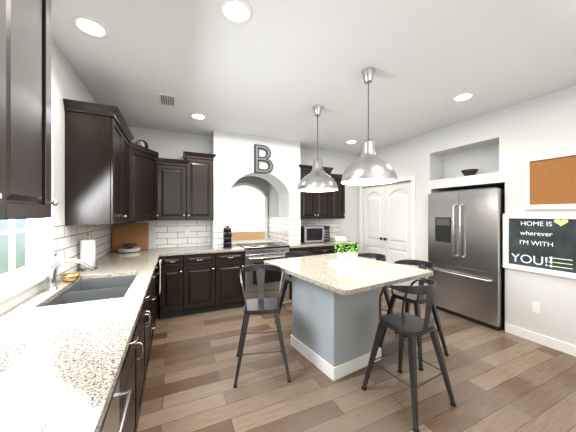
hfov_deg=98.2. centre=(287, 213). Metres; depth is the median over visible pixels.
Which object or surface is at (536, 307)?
electrical outlet plate
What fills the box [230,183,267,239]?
blind
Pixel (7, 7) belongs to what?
upper cabinet
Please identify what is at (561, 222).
drawing
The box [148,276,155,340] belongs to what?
base cabinet
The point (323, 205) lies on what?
upper cabinet
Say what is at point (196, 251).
countertop
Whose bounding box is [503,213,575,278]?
frame
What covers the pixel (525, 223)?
lettering
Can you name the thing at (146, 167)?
upper cabinet
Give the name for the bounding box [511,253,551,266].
lettering
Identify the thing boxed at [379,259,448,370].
stool
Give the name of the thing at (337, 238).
box
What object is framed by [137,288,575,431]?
floor
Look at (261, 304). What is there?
stool
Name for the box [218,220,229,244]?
tile backsplash
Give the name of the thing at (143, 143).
mantel clock
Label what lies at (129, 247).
plate stack
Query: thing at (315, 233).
microwave
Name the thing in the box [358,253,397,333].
stool
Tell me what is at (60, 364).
countertop
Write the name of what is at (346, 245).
base cabinet
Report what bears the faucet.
on the countertop at (60, 364)
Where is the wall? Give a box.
[0,39,575,345]
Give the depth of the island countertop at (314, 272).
2.30 m
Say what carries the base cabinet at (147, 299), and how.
on the floor
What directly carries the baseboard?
attached to the wall
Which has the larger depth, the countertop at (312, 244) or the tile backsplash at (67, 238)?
the countertop at (312, 244)
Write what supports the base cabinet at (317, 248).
on the floor
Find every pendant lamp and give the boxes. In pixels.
[297,105,337,191]
[341,67,397,184]
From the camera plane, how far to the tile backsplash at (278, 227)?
4.91 m
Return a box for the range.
[236,242,289,305]
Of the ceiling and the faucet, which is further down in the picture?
the faucet
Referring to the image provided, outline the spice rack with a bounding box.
[223,226,231,248]
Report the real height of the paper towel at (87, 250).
0.348 m
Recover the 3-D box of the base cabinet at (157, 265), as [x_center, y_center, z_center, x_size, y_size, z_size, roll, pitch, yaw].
[-1.947,1.022,3.000,0.636,0.895,0.575,0,0,-24]
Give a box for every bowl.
[59,272,80,281]
[461,169,478,175]
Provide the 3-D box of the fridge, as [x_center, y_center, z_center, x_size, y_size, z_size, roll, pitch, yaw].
[2.774,0.562,3.698,0.905,1.815,0.940,0,0,-24]
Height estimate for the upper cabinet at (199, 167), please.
0.985 m
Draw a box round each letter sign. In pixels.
[254,144,272,173]
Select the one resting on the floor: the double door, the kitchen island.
the kitchen island
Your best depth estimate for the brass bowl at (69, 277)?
1.98 m
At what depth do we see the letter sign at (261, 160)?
4.28 m
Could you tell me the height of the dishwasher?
0.895 m
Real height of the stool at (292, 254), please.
0.949 m
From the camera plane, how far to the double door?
4.84 m
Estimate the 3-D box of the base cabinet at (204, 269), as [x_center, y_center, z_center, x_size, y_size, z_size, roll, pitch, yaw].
[-1.406,1.022,3.905,0.558,0.895,0.612,0,0,-24]
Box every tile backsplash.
[54,224,111,281]
[155,220,209,247]
[210,220,213,247]
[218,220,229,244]
[268,217,289,243]
[290,219,301,242]
[302,219,338,236]
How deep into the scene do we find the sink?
1.95 m
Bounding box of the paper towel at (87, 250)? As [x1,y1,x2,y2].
[78,234,97,270]
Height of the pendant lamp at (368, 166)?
1.034 m
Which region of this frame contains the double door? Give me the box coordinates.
[359,175,414,290]
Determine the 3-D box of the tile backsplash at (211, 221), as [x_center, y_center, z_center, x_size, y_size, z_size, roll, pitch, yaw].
[-1.253,0.317,4.118,0.006,0.443,0.346,0,0,-24]
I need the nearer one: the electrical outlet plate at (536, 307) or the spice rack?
the electrical outlet plate at (536, 307)
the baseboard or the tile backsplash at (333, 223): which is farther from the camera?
the tile backsplash at (333, 223)
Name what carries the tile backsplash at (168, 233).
attached to the wall
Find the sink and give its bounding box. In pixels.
[48,272,135,303]
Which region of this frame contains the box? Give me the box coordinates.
[330,236,345,240]
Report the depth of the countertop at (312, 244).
4.51 m
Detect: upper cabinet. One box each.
[0,0,15,219]
[16,0,55,218]
[64,103,126,224]
[127,131,130,221]
[131,139,162,220]
[163,163,186,219]
[179,155,214,219]
[299,165,344,218]
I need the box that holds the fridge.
[428,187,504,330]
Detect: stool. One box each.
[233,264,290,387]
[275,251,312,322]
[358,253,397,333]
[361,278,455,431]
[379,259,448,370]
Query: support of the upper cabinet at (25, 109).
attached to the wall
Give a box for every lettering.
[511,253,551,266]
[520,221,552,246]
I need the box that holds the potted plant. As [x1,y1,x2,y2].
[328,242,366,266]
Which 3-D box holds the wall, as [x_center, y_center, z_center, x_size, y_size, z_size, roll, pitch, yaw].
[1.095,0.070,2.021,5.670,2.800,7.870,0,0,-24]
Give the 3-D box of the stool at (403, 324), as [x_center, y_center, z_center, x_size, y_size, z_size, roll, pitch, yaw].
[0.954,0.995,2.006,0.494,0.949,0.494,0,0,-30]
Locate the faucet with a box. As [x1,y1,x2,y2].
[44,253,95,291]
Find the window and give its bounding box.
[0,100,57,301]
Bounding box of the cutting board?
[112,221,148,250]
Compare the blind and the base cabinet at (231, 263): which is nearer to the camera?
the base cabinet at (231, 263)
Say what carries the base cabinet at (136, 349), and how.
on the floor
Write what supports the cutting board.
on the countertop at (60, 364)
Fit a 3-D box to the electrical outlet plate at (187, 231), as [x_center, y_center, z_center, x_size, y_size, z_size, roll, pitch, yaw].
[-1.659,0.282,4.123,0.070,0.115,0.008,0,0,-24]
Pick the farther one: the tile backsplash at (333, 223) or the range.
the tile backsplash at (333, 223)
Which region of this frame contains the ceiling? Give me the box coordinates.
[51,0,575,154]
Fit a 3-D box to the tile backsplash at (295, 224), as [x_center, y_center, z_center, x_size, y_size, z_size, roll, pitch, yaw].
[0.163,0.317,4.763,0.006,0.443,0.346,0,0,-24]
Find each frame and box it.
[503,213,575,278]
[524,150,575,209]
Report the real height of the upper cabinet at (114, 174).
1.005 m
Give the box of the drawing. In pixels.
[548,219,572,268]
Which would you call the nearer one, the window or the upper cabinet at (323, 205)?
the window
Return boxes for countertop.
[0,248,159,431]
[148,244,243,255]
[264,253,432,300]
[279,240,357,247]
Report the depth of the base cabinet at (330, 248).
4.55 m
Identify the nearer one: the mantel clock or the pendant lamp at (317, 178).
the pendant lamp at (317, 178)
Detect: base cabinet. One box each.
[128,308,143,431]
[144,296,151,387]
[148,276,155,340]
[156,264,159,317]
[160,256,187,318]
[188,252,219,314]
[220,252,243,309]
[286,244,318,298]
[319,244,338,254]
[339,244,356,252]
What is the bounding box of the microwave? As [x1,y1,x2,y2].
[301,225,329,242]
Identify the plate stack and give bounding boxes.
[118,243,140,252]
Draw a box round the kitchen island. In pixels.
[290,281,380,380]
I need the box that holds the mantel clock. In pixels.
[135,140,147,147]
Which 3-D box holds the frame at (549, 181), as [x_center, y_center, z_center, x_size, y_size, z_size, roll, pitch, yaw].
[2.921,-0.355,2.642,0.030,0.610,0.665,0,0,-24]
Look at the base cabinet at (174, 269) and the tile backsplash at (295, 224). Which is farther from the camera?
the tile backsplash at (295, 224)
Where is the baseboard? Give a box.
[505,323,575,356]
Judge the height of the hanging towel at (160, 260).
0.415 m
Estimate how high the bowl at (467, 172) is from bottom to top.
0.100 m
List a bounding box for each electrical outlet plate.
[185,228,189,234]
[532,301,539,312]
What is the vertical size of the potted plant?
0.229 m
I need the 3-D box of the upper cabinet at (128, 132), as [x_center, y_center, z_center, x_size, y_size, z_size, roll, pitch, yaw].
[-2.017,-0.407,2.832,0.370,1.005,0.572,0,0,-24]
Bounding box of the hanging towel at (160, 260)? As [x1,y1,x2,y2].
[159,259,161,294]
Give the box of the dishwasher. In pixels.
[100,356,127,431]

